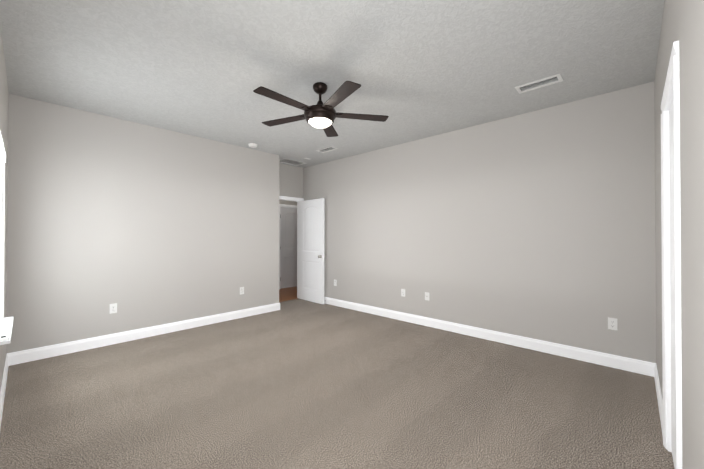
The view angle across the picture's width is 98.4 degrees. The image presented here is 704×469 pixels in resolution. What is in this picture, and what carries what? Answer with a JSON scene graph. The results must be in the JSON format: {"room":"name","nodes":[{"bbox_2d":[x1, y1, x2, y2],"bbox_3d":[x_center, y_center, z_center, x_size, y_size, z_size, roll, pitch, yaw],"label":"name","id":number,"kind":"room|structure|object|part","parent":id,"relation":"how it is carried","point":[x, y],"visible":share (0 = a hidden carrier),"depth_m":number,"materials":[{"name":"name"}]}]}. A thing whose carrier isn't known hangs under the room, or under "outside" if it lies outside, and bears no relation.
{"room":"empty bedroom","nodes":[
{"label":"empty bedroom","id":0,"kind":"room"},
{"bbox_2d":[0,24,8,391],"bbox_3d":[-1.776,-0.064,1.376,4.996,2.740,0.160,0,-1,43],"label":"wall","id":1,"kind":"structure","parent":0,"point":[4,101],"depth_m":2.61,"materials":[{"name":"grey paint"}]},
{"bbox_2d":[0,132,5,161],"bbox_3d":[-2.689,0.006,2.283,0.904,1.394,0.084,0,-1,43],"label":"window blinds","id":2,"kind":"object","parent":1,"relation":"attached to","point":[3,155],"visible":0.6,"depth_m":2.34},
{"bbox_2d":[0,141,2,220],"bbox_3d":[-2.420,-0.369,2.098,0.007,0.550,0.029,0,0,-25],"label":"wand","id":3,"kind":"object","parent":2,"relation":"hanging from","point":[1,181],"visible":0.85,"depth_m":2.10,"materials":[{"name":"white plastic"}]},
{"bbox_2d":[0,354,8,427],"bbox_3d":[-1.716,1.244,1.431,4.756,0.125,0.014,0,-1,43],"label":"baseboard","id":4,"kind":"structure","parent":1,"relation":"attached to","point":[3,388],"depth_m":2.44,"materials":[{"name":"white wood"}]},
{"bbox_2d":[0,316,13,344],"bbox_3d":[-2.676,0.723,2.292,0.908,0.020,0.153,0,-1,43],"label":"window sill","id":5,"kind":"structure","parent":1,"relation":"attached to","point":[6,325],"depth_m":2.33,"materials":[{"name":"white wood"}]},
{"bbox_2d":[0,334,7,340],"bbox_3d":[-2.376,0.703,2.072,0.110,0.017,0.040,0,-1,43],"label":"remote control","id":6,"kind":"object","parent":5,"relation":"on","point":[3,337],"visible":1,"depth_m":2.05,"materials":[{"name":"white plastic"}]},
{"bbox_2d":[7,94,278,352],"bbox_3d":[-2.420,-0.044,4.263,0.120,2.740,3.190,0,-1,43],"label":"wall","id":7,"kind":"structure","parent":0,"point":[142,225],"depth_m":3.76,"materials":[{"name":"grey paint"}]},
{"bbox_2d":[110,303,116,313],"bbox_3d":[-2.881,0.893,3.668,0.007,0.116,0.072,0,-1,43],"label":"electrical outlet","id":8,"kind":"object","parent":7,"relation":"attached to","point":[113,307],"depth_m":3.67,"materials":[{"name":"white plastic"}]},
{"bbox_2d":[7,303,279,365],"bbox_3d":[-2.366,1.263,4.214,0.014,0.125,3.204,0,-1,43],"label":"baseboard","id":9,"kind":"structure","parent":7,"relation":"attached to","point":[28,355],"depth_m":3.75,"materials":[{"name":"white wood"}]},
{"bbox_2d":[279,200,296,205],"bbox_3d":[-1.884,-0.022,7.459,0.120,2.740,2.840,0,-1,43],"label":"wall","id":10,"kind":"structure","parent":0,"point":[285,202],"depth_m":7.65,"materials":[{"name":"grey paint"}]},
{"bbox_2d":[279,204,296,288],"bbox_3d":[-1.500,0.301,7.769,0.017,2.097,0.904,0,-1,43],"label":"door frame","id":11,"kind":"structure","parent":10,"relation":"attached to","point":[284,205],"depth_m":7.46,"materials":[{"name":"white wood"}]},
{"bbox_2d":[280,207,296,288],"bbox_3d":[-1.527,0.329,7.784,0.050,2.018,0.768,0,-1,43],"label":"hall door","id":12,"kind":"structure","parent":10,"relation":"in","point":[288,257],"depth_m":7.69,"materials":[{"name":"white"}]},
{"bbox_2d":[279,286,298,301],"bbox_3d":[-1.430,1.376,7.027,1.360,0.058,2.840,0,-1,43],"label":"floor","id":13,"kind":"structure","parent":0,"point":[288,293],"depth_m":6.81,"materials":[{"name":"brown wood"}]},
{"bbox_2d":[279,163,302,197],"bbox_3d":[-1.378,-0.032,6.094,0.120,2.740,0.910,0,-1,43],"label":"wall","id":14,"kind":"structure","parent":0,"point":[290,181],"depth_m":6.16,"materials":[{"name":"grey paint"}]},
{"bbox_2d":[279,199,298,297],"bbox_3d":[-1.375,0.311,6.095,0.122,2.055,0.810,0,-1,43],"label":"trim","id":15,"kind":"structure","parent":14,"relation":"attached to","point":[297,245],"depth_m":6.39,"materials":[{"name":"white wood"}]},
{"bbox_2d":[279,196,303,200],"bbox_3d":[-1.328,0.290,6.045,0.017,2.097,0.910,0,-1,43],"label":"door frame","id":16,"kind":"structure","parent":14,"relation":"attached to","point":[291,198],"depth_m":6.15,"materials":[{"name":"white wood"}]},
{"bbox_2d":[299,198,325,303],"bbox_3d":[-0.818,0.319,6.045,0.766,2.018,0.171,0,-1,43],"label":"door","id":17,"kind":"structure","parent":16,"relation":"attached to","point":[312,256],"depth_m":6.02,"materials":[{"name":"white wood"}]},
{"bbox_2d":[0,0,664,167],"bbox_3d":[-0.481,-1.465,4.087,6.780,0.100,5.880,0,-1,43],"label":"ceiling","id":18,"kind":"structure","parent":0,"point":[418,69],"depth_m":2.49,"materials":[{"name":"white paint"}]},
{"bbox_2d":[248,143,256,147],"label":"smoke detector","id":19,"kind":"object","parent":18,"relation":"in","point":[252,145],"depth_m":4.72,"materials":[{"name":"white plastic"}]},
{"bbox_2d":[279,158,309,165],"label":"ceiling vent","id":20,"kind":"object","parent":18,"relation":"in","point":[296,163],"depth_m":5.88,"materials":[{"name":"white metal"}]},
{"bbox_2d":[253,81,388,136],"bbox_3d":[-0.336,-1.222,2.861,1.295,0.402,1.234,0,-1,43],"label":"ceiling fan","id":21,"kind":"object","parent":18,"relation":"hanging from","point":[320,114],"visible":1,"depth_m":2.80,"materials":[{"name":"brown wood"}]},
{"bbox_3d":[-0.560,-1.150,2.619,0.136,0.013,0.575,2,1,43],"label":"blade","id":22,"kind":"part","parent":21,"relation":"part of","materials":[{"name":"brown wood"}]},
{"bbox_3d":[-0.646,-1.147,3.055,0.575,0.013,0.136,0,1,25],"label":"blade","id":23,"kind":"part","parent":21,"relation":"part of","materials":[{"name":"brown wood"}]},
{"bbox_3d":[-0.303,-1.247,2.897,0.304,0.352,0.304,0,-1,43],"label":"motor","id":24,"kind":"part","parent":21,"relation":"part of","materials":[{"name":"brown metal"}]},
{"bbox_3d":[-0.258,-1.145,3.271,0.136,0.013,0.575,-2,-1,7],"label":"blade","id":25,"kind":"part","parent":21,"relation":"part of","materials":[{"name":"brown wood"}]},
{"bbox_3d":[-0.120,-1.150,2.566,0.136,0.013,0.575,2,-1,-29],"label":"blade","id":26,"kind":"part","parent":21,"relation":"part of","materials":[{"name":"brown wood"}]},
{"bbox_3d":[0.067,-1.147,2.968,0.575,0.013,0.136,0,-2,-11],"label":"blade","id":27,"kind":"part","parent":21,"relation":"part of","materials":[{"name":"brown wood"}]},
{"bbox_2d":[316,146,337,152],"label":"ceiling vent","id":28,"kind":"object","parent":18,"relation":"in","point":[331,147],"depth_m":5.04,"materials":[{"name":"white metal"}]},
{"bbox_2d":[515,74,562,93],"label":"ceiling vent","id":29,"kind":"object","parent":18,"relation":"in","point":[558,76],"depth_m":2.87,"materials":[{"name":"white metal"}]},
{"bbox_2d":[0,299,674,468],"bbox_3d":[-0.494,1.348,3.056,5.420,0.060,4.380,0,-1,43],"label":"floor carpet","id":30,"kind":"object","parent":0,"point":[297,384],"visible":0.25,"depth_m":2.36,"materials":[{"name":"beige carpet"}]},
{"bbox_2d":[303,82,655,362],"bbox_3d":[0.935,-0.041,4.645,5.480,2.740,0.120,0,-1,43],"label":"wall","id":31,"kind":"structure","parent":0,"point":[539,224],"depth_m":3.61,"materials":[{"name":"grey paint"}]},
{"bbox_2d":[401,289,404,296],"bbox_3d":[0.789,0.899,4.689,0.072,0.116,0.007,0,-1,43],"label":"electrical outlet","id":32,"kind":"object","parent":31,"relation":"attached to","point":[402,290],"depth_m":4.68,"materials":[{"name":"white plastic"}]},
{"bbox_2d":[425,292,428,300],"bbox_3d":[1.086,0.898,4.404,0.072,0.116,0.017,0,-1,43],"label":"electrical outlet","id":33,"kind":"object","parent":31,"relation":"attached to","point":[426,293],"depth_m":4.40,"materials":[{"name":"white plastic"}]},
{"bbox_2d":[324,297,655,376],"bbox_3d":[0.889,1.266,4.588,5.240,0.125,0.014,0,-1,43],"label":"baseboard","id":34,"kind":"structure","parent":31,"relation":"attached to","point":[621,363],"depth_m":3.59,"materials":[{"name":"white wood"}]},
{"bbox_2d":[608,317,616,329],"bbox_3d":[2.587,0.888,3.017,0.072,0.116,0.007,0,-1,43],"label":"electrical outlet","id":35,"kind":"object","parent":31,"relation":"attached to","point":[612,323],"depth_m":3.02,"materials":[{"name":"white plastic"}]},
{"bbox_2d":[654,0,703,468],"bbox_3d":[1.460,-0.064,1.275,0.120,2.740,4.100,0,-1,43],"label":"wall","id":36,"kind":"structure","parent":0,"point":[683,22],"depth_m":1.08,"materials":[{"name":"grey paint"}]},
{"bbox_2d":[654,364,662,435],"bbox_3d":[2.382,1.251,2.355,0.014,0.125,1.250,0,-1,43],"label":"baseboard","id":37,"kind":"structure","parent":36,"relation":"attached to","point":[659,394],"depth_m":2.31,"materials":[{"name":"white"}]},
{"bbox_2d":[661,41,681,468],"bbox_3d":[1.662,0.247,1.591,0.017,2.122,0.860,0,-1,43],"label":"trim","id":38,"kind":"structure","parent":36,"relation":"attached to","point":[673,71],"depth_m":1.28,"materials":[{"name":"white wood"}]},
{"bbox_2d":[669,99,675,468],"bbox_3d":[1.692,0.276,1.563,0.035,2.040,0.704,0,-1,43],"label":"closet door","id":39,"kind":"structure","parent":36,"relation":"in","point":[672,283],"depth_m":1.74,"materials":[{"name":"white wood"}]}
]}

